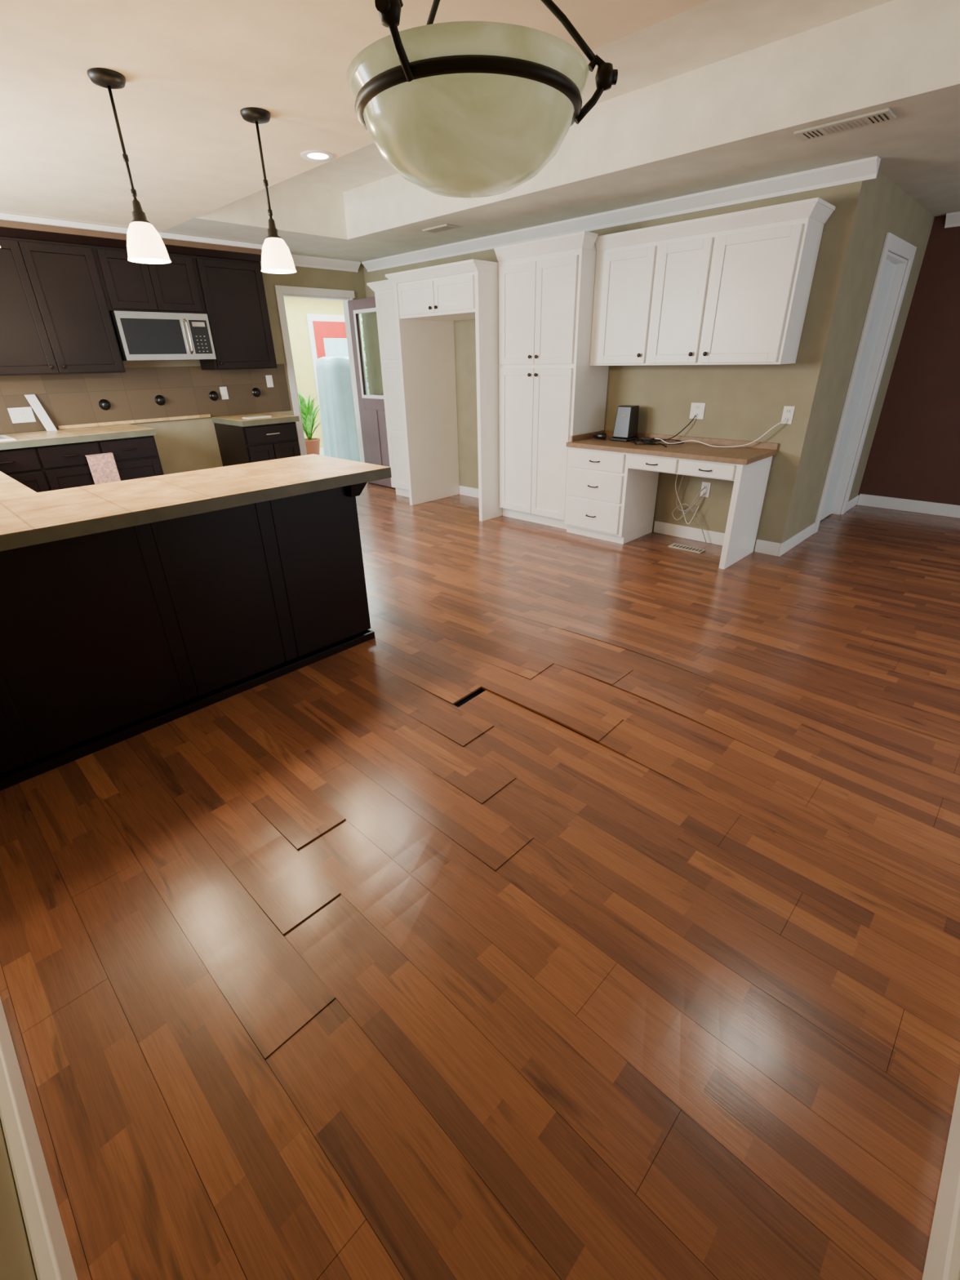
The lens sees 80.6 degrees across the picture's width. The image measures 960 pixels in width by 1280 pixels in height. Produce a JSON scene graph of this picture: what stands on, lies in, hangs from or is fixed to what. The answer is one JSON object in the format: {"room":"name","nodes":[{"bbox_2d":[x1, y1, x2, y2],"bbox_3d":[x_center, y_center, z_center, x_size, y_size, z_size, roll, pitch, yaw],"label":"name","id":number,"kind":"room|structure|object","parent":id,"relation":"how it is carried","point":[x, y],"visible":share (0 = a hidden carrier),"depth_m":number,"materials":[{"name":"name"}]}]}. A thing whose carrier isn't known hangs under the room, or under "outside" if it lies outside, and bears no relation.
{"room":"kitchen","nodes":[
{"label":"kitchen","id":0,"kind":"room"},
{"bbox_2d":[0,1119,37,1279],"bbox_3d":[-2.340,-0.583,1.747,6.708,2.373,0.120,22,35,39],"label":"wall","id":1,"kind":"structure","parent":0,"point":[16,1263],"depth_m":0.90,"materials":[{"name":"paint"}]},
{"bbox_2d":[0,997,77,1279],"bbox_3d":[-0.877,0.973,1.089,2.550,0.120,0.027,22,35,39],"label":"baseboard","id":2,"kind":"structure","parent":1,"relation":"attached to","point":[51,1257],"depth_m":1.02,"materials":[{"name":"white paint"}]},
{"bbox_2d":[2,262,365,475],"bbox_3d":[-3.004,-2.384,5.388,0.120,2.373,4.813,22,35,39],"label":"wall","id":3,"kind":"structure","parent":0,"point":[186,445],"depth_m":5.74,"materials":[{"name":"paint"}]},
{"bbox_2d":[57,413,210,429],"bbox_3d":[-3.153,-2.031,5.253,0.016,0.027,1.300,22,35,39],"label":"trim","id":4,"kind":"structure","parent":3,"relation":"attached to","point":[93,424],"depth_m":5.20,"materials":[{"name":"beige wood"}]},
{"bbox_2d":[0,226,277,376],"bbox_3d":[-3.295,-2.648,4.514,0.370,0.945,3.369,22,35,39],"label":"upper cabinet","id":5,"kind":"object","parent":3,"relation":"attached to","point":[59,292],"visible":0.88,"depth_m":4.54,"materials":[{"name":"brown wood"}]},
{"bbox_2d":[0,212,262,255],"bbox_3d":[-3.272,-3.118,4.304,0.411,0.079,3.445,22,35,39],"label":"trim","id":6,"kind":"structure","parent":5,"relation":"attached to","point":[6,220],"depth_m":4.39,"materials":[{"name":"white paint"}]},
{"bbox_2d":[109,311,216,360],"bbox_3d":[-2.812,-2.668,4.989,0.448,0.360,0.750,22,35,39],"label":"microwave oven","id":7,"kind":"object","parent":5,"relation":"in","point":[140,335],"visible":0.98,"depth_m":4.85,"materials":[{"name":"silver plastic"}]},
{"bbox_2d":[0,364,291,434],"bbox_3d":[-3.341,-2.146,5.006,0.011,0.460,3.600,22,35,39],"label":"backsplash","id":8,"kind":"structure","parent":3,"relation":"attached to","point":[67,399],"depth_m":5.20,"materials":[{"name":"tile"}]},
{"bbox_2d":[7,406,35,423],"bbox_3d":[-3.761,-1.847,4.648,0.008,0.115,0.160,22,35,39],"label":"electrical outlet","id":9,"kind":"object","parent":8,"relation":"attached to","point":[18,415],"visible":1,"depth_m":4.64,"materials":[{"name":"white plastic"}]},
{"bbox_2d":[98,399,111,409],"bbox_3d":[-3.319,-2.084,5.015,0.045,0.090,0.090,22,35,39],"label":"wall hook","id":10,"kind":"object","parent":8,"relation":"attached to","point":[104,404],"visible":1,"depth_m":5.00,"materials":[{"name":"black plastic"}]},
{"bbox_2d":[155,395,165,405],"bbox_3d":[-2.993,-2.249,5.311,0.045,0.090,0.090,22,35,39],"label":"wall hook","id":11,"kind":"object","parent":8,"relation":"attached to","point":[159,399],"visible":1,"depth_m":5.30,"materials":[{"name":"black plastic"}]},
{"bbox_2d":[208,391,218,400],"bbox_3d":[-2.640,-2.428,5.632,0.045,0.090,0.090,22,35,39],"label":"wall hook","id":12,"kind":"object","parent":8,"relation":"attached to","point":[213,395],"visible":1,"depth_m":5.62,"materials":[{"name":"black plastic"}]},
{"bbox_2d":[219,386,228,399],"bbox_3d":[-2.578,-2.488,5.705,0.008,0.115,0.070,22,35,39],"label":"electrical outlet","id":13,"kind":"object","parent":8,"relation":"attached to","point":[224,392],"visible":1,"depth_m":5.70,"materials":[{"name":"white plastic"}]},
{"bbox_2d":[252,387,260,396],"bbox_3d":[-2.329,-2.587,5.915,0.045,0.090,0.090,22,35,39],"label":"wall hook","id":14,"kind":"object","parent":8,"relation":"attached to","point":[255,392],"visible":1,"depth_m":5.90,"materials":[{"name":"black plastic"}]},
{"bbox_2d":[265,375,273,386],"bbox_3d":[-2.226,-2.739,5.991,0.008,0.115,0.070,22,35,39],"label":"electrical outlet","id":15,"kind":"object","parent":8,"relation":"attached to","point":[268,378],"visible":1,"depth_m":5.99,"materials":[{"name":"white plastic"}]},
{"bbox_2d":[260,253,360,272],"bbox_3d":[-1.771,-3.943,5.905,0.080,0.089,1.224,22,35,39],"label":"trim","id":16,"kind":"structure","parent":3,"relation":"attached to","point":[299,260],"depth_m":6.01,"materials":[{"name":"white paint"}]},
{"bbox_2d":[274,284,364,462],"bbox_3d":[-1.778,-2.844,6.565,0.140,2.100,0.965,22,35,39],"label":"trim","id":17,"kind":"structure","parent":3,"relation":"attached to","point":[281,291],"depth_m":6.22,"materials":[{"name":"white paint"}]},
{"bbox_2d":[347,297,395,488],"bbox_3d":[-1.172,-2.790,6.532,0.780,1.990,0.160,23,35,40],"label":"door","id":18,"kind":"structure","parent":3,"relation":"in","point":[362,312],"depth_m":6.53,"materials":[{"name":"paint"}]},
{"bbox_2d":[283,297,344,448],"bbox_3d":[-2.859,-4.600,9.774,0.100,2.420,6.400,22,35,39],"label":"wall","id":19,"kind":"structure","parent":0,"point":[296,308],"depth_m":9.47,"materials":[{"name":"beige paint"}]},
{"bbox_2d":[306,314,345,426],"bbox_3d":[-2.497,-4.588,10.092,0.029,2.100,0.980,22,35,39],"label":"trim","id":20,"kind":"structure","parent":19,"relation":"attached to","point":[310,317],"depth_m":9.56,"materials":[{"name":"white paint"}]},
{"bbox_2d":[312,320,348,358],"bbox_3d":[-2.467,-4.535,10.087,0.108,1.990,0.800,22,35,39],"label":"door","id":21,"kind":"structure","parent":19,"relation":"in","point":[331,338],"depth_m":9.70,"materials":[{"name":"red paint"}]},
{"bbox_2d":[320,447,324,455],"bbox_3d":[-1.690,-3.000,9.341,3.280,0.100,6.400,22,35,39],"label":"floor","id":22,"kind":"structure","parent":0,"point":[322,453],"depth_m":9.77,"materials":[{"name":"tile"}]},
{"bbox_2d":[297,388,320,454],"bbox_3d":[-2.755,-3.400,8.925,0.669,1.024,0.673,14,30,27],"label":"potted plant","id":23,"kind":"object","parent":22,"relation":"on","point":[313,444],"visible":0.7,"depth_m":8.88,"materials":[{"name":"green plant"}]},
{"bbox_2d":[315,355,359,462],"bbox_3d":[-1.968,-3.344,8.283,0.634,1.440,0.656,22,35,39],"label":"curtain","id":24,"kind":"object","parent":22,"relation":"on","point":[336,405],"visible":0.64,"depth_m":8.02,"materials":[{"name":"white fabric"}]},
{"bbox_2d":[422,223,457,233],"bbox_3d":[-0.332,-3.417,4.703,0.300,0.012,0.130,22,35,39],"label":"ceiling vent","id":25,"kind":"object","parent":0,"point":[444,227],"depth_m":4.68,"materials":[{"name":"white metal"}]},
{"bbox_2d":[0,482,959,1279],"bbox_3d":[1.198,-0.282,3.678,9.450,0.139,7.351,22,35,39],"label":"floor","id":26,"kind":"structure","parent":0,"point":[591,912],"depth_m":1.54,"materials":[{"name":"laminate"}]},
{"bbox_2d":[0,423,164,492],"bbox_3d":[-3.423,-1.258,4.779,0.668,0.917,1.295,22,35,39],"label":"base cabinet","id":27,"kind":"object","parent":26,"relation":"on","point":[42,461],"visible":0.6,"depth_m":4.49,"materials":[{"name":"brown wood"}]},
{"bbox_2d":[0,435,16,441],"bbox_3d":[-3.695,-1.497,4.226,0.390,0.012,0.320,22,35,39],"label":"sink","id":28,"kind":"object","parent":27,"relation":"in","point":[2,437],"visible":1,"depth_m":4.20,"materials":[{"name":"white ceramic"}]},
{"bbox_2d":[24,394,57,431],"bbox_3d":[-3.642,-1.883,4.695,0.150,0.282,0.064,0,27,3],"label":"board","id":29,"kind":"object","parent":27,"relation":"on","point":[32,399],"visible":1,"depth_m":4.69,"materials":[{"name":"plastic"}]},
{"bbox_2d":[84,452,120,484],"bbox_3d":[-3.062,-1.377,4.611,0.032,0.265,0.190,22,35,39],"label":"dish towel","id":30,"kind":"object","parent":27,"relation":"hanging from","point":[103,467],"visible":0.81,"depth_m":4.59,"materials":[{"name":"fabric"}]},
{"bbox_2d":[0,453,391,791],"bbox_3d":[-2.514,-0.684,3.589,3.794,0.917,2.040,22,35,39],"label":"base cabinet","id":31,"kind":"object","parent":26,"relation":"on","point":[130,608],"visible":1,"depth_m":2.35,"materials":[{"name":"brown wood"}]},
{"bbox_2d":[211,413,300,466],"bbox_3d":[-2.243,-1.831,5.865,0.668,0.929,0.590,22,35,39],"label":"base cabinet","id":32,"kind":"object","parent":26,"relation":"on","point":[260,437],"visible":0.56,"depth_m":5.56,"materials":[{"name":"brown wood"}]},
{"bbox_2d":[366,279,408,497],"bbox_3d":[-0.694,-2.615,6.077,0.593,2.085,0.572,22,35,39],"label":"panel","id":33,"kind":"object","parent":26,"relation":"on","point":[384,290],"visible":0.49,"depth_m":5.90,"materials":[{"name":"white paint"}]},
{"bbox_2d":[385,258,502,521],"bbox_3d":[-0.175,-2.347,5.506,1.125,2.095,0.762,22,35,39],"label":"tall cabinet","id":34,"kind":"object","parent":26,"relation":"on","point":[428,300],"visible":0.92,"depth_m":5.38,"materials":[{"name":"white paint"}]},
{"bbox_2d":[493,231,608,528],"bbox_3d":[0.629,-2.131,4.933,0.871,2.190,0.524,22,35,39],"label":"pantry cabinet","id":35,"kind":"object","parent":26,"relation":"on","point":[549,392],"visible":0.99,"depth_m":4.67,"materials":[{"name":"white paint"}]},
{"bbox_2d":[564,430,778,569],"bbox_3d":[1.428,-1.172,4.521,1.462,0.810,0.584,22,35,39],"label":"built-in desk","id":36,"kind":"object","parent":26,"relation":"on","point":[611,489],"visible":0.98,"depth_m":4.42,"materials":[{"name":"laminate"}]},
{"bbox_2d":[593,404,639,441],"bbox_3d":[1.123,-1.792,4.672,0.318,0.263,0.236,22,35,39],"label":"appliance","id":37,"kind":"object","parent":36,"relation":"on","point":[625,428],"visible":0.99,"depth_m":4.61,"materials":[{"name":"plastic"}]},
{"bbox_2d":[671,474,706,542],"bbox_3d":[1.725,-1.150,4.572,0.325,0.692,0.077,15,31,29],"label":"hanging cables","id":38,"kind":"object","parent":36,"relation":"hanging from","point":[690,507],"visible":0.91,"depth_m":4.61,"materials":[{"name":"white plastic"}]},
{"bbox_2d":[630,415,786,447],"bbox_3d":[1.644,-1.558,4.243,1.078,0.206,0.356,22,35,39],"label":"power cords","id":39,"kind":"object","parent":36,"relation":"on","point":[651,441],"visible":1,"depth_m":4.41,"materials":[{"name":"white plastic"}]},
{"bbox_2d":[667,542,706,553],"bbox_3d":[1.655,-0.736,4.533,0.270,0.007,0.100,22,35,39],"label":"floor vent","id":40,"kind":"object","parent":26,"relation":"in","point":[673,545],"visible":1,"depth_m":4.52,"materials":[{"name":"metal"}]},
{"bbox_2d":[0,0,959,263],"bbox_3d":[1.107,-2.588,2.527,9.508,0.389,7.230,22,35,39],"label":"ceiling","id":41,"kind":"structure","parent":0,"point":[706,95],"depth_m":2.71,"materials":[{"name":"paint"}]},
{"bbox_2d":[86,67,171,263],"bbox_3d":[-1.393,-1.853,2.250,0.164,0.582,0.164,22,35,39],"label":"pendant lamp","id":42,"kind":"object","parent":41,"relation":"hanging from","point":[144,245],"visible":1,"depth_m":2.29,"materials":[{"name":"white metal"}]},
{"bbox_2d":[240,106,296,273],"bbox_3d":[-0.973,-2.034,2.594,0.164,0.582,0.164,22,35,39],"label":"pendant lamp","id":43,"kind":"object","parent":41,"relation":"hanging from","point":[276,256],"visible":1,"depth_m":2.63,"materials":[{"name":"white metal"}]},
{"bbox_2d":[300,150,335,161],"bbox_3d":[-0.857,-2.556,2.990,0.180,0.005,0.180,22,35,39],"label":"recessed light","id":44,"kind":"object","parent":41,"relation":"in","point":[317,155],"visible":1,"depth_m":2.98,"materials":[{"name":"white paint"}]},
{"bbox_2d":[346,0,617,197],"bbox_3d":[-0.063,-1.212,1.009,0.511,0.672,0.504,22,35,39],"label":"chandelier","id":45,"kind":"object","parent":41,"relation":"hanging from","point":[456,108],"visible":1,"depth_m":0.98,"materials":[{"name":"white glass"}]},
{"bbox_2d":[793,107,896,141],"bbox_3d":[1.748,-2.473,2.722,0.400,0.012,0.150,22,35,39],"label":"ceiling vent","id":46,"kind":"object","parent":41,"relation":"attached to","point":[886,114],"depth_m":2.70,"materials":[{"name":"white metal"}]},
{"bbox_2d":[363,180,868,551],"bbox_3d":[0.481,-2.474,5.421,5.048,2.373,0.120,22,35,39],"label":"wall","id":47,"kind":"structure","parent":0,"point":[743,402],"depth_m":4.23,"materials":[{"name":"paint"}]},
{"bbox_2d":[459,485,780,555],"bbox_3d":[1.021,-1.202,5.394,3.480,0.100,0.013,22,35,39],"label":"baseboard","id":48,"kind":"structure","parent":47,"relation":"attached to","point":[765,547],"depth_m":4.72,"materials":[{"name":"white paint"}]},
{"bbox_2d":[361,155,880,271],"bbox_3d":[0.491,-3.420,4.760,4.908,0.089,0.080,22,35,39],"label":"trim","id":49,"kind":"structure","parent":47,"relation":"attached to","point":[865,169],"depth_m":4.03,"materials":[{"name":"white paint"}]},
{"bbox_2d":[689,402,705,419],"bbox_3d":[1.682,-1.773,4.383,0.110,0.115,0.008,22,35,39],"label":"electrical outlet","id":50,"kind":"object","parent":47,"relation":"attached to","point":[696,409],"visible":1,"depth_m":4.38,"materials":[{"name":"white plastic"}]},
{"bbox_2d":[700,481,711,497],"bbox_3d":[1.808,-1.207,4.542,0.070,0.115,0.008,22,35,39],"label":"electrical outlet","id":51,"kind":"object","parent":47,"relation":"attached to","point":[706,491],"visible":1,"depth_m":4.54,"materials":[{"name":"white plastic"}]},
{"bbox_2d":[589,197,835,365],"bbox_3d":[1.504,-2.412,3.984,1.507,0.854,0.338,22,35,39],"label":"upper cabinet","id":52,"kind":"object","parent":47,"relation":"attached to","point":[733,288],"visible":0.98,"depth_m":3.79,"materials":[{"name":"white paint"}]},
{"bbox_2d":[780,405,795,424],"bbox_3d":[2.158,-1.577,3.970,0.070,0.115,0.008,22,35,39],"label":"electrical outlet","id":53,"kind":"object","parent":47,"relation":"attached to","point":[788,412],"visible":1,"depth_m":3.97,"materials":[{"name":"white plastic"}]},
{"bbox_2d":[786,171,934,540],"bbox_3d":[3.018,-2.108,4.580,0.120,2.373,2.075,22,35,39],"label":"wall","id":54,"kind":"structure","parent":0,"point":[886,208],"depth_m":4.12,"materials":[{"name":"paint"}]},
{"bbox_2d":[777,494,859,556],"bbox_3d":[3.037,-1.046,4.996,0.014,0.100,2.194,22,35,39],"label":"baseboard","id":55,"kind":"structure","parent":54,"relation":"attached to","point":[793,541],"depth_m":4.58,"materials":[{"name":"white paint"}]},
{"bbox_2d":[820,260,897,520],"bbox_3d":[3.108,-1.981,4.728,0.090,1.990,0.710,22,35,39],"label":"door","id":56,"kind":"structure","parent":54,"relation":"in","point":[889,269],"depth_m":4.76,"materials":[{"name":"white paint"}]},
{"bbox_2d":[813,231,916,533],"bbox_3d":[3.110,-2.031,4.705,0.140,2.120,0.940,22,35,39],"label":"trim","id":57,"kind":"structure","parent":54,"relation":"attached to","point":[893,243],"depth_m":4.67,"materials":[{"name":"white paint"}]},
{"bbox_2d":[857,215,959,505],"bbox_3d":[5.379,-1.808,3.879,4.580,2.373,0.100,22,35,39],"label":"wall","id":58,"kind":"structure","parent":0,"point":[914,454],"depth_m":5.09,"materials":[{"name":"paint"}]},
{"bbox_2d":[857,493,959,518],"bbox_3d":[5.373,-0.771,4.335,4.344,0.110,0.014,22,35,39],"label":"baseboard","id":59,"kind":"structure","parent":58,"relation":"attached to","point":[891,503],"depth_m":5.42,"materials":[{"name":"white paint"}]},
{"bbox_2d":[944,211,959,227],"bbox_3d":[5.298,-2.797,3.308,4.170,0.089,0.080,22,35,39],"label":"trim","id":60,"kind":"structure","parent":58,"relation":"attached to","point":[953,220],"depth_m":4.58,"materials":[{"name":"white paint"}]},
{"bbox_3d":[0.751,0.050,0.346,0.120,2.373,1.950,22,35,39],"label":"wall","id":61,"kind":"structure","parent":0,"visible":0},
{"bbox_2d":[922,1075,959,1279],"bbox_3d":[0.735,1.026,0.904,0.021,0.130,1.910,22,35,39],"label":"baseboard","id":62,"kind":"structure","parent":61,"relation":"attached to","point":[942,1262],"depth_m":0.96,"materials":[{"name":"white paint"}]}
]}

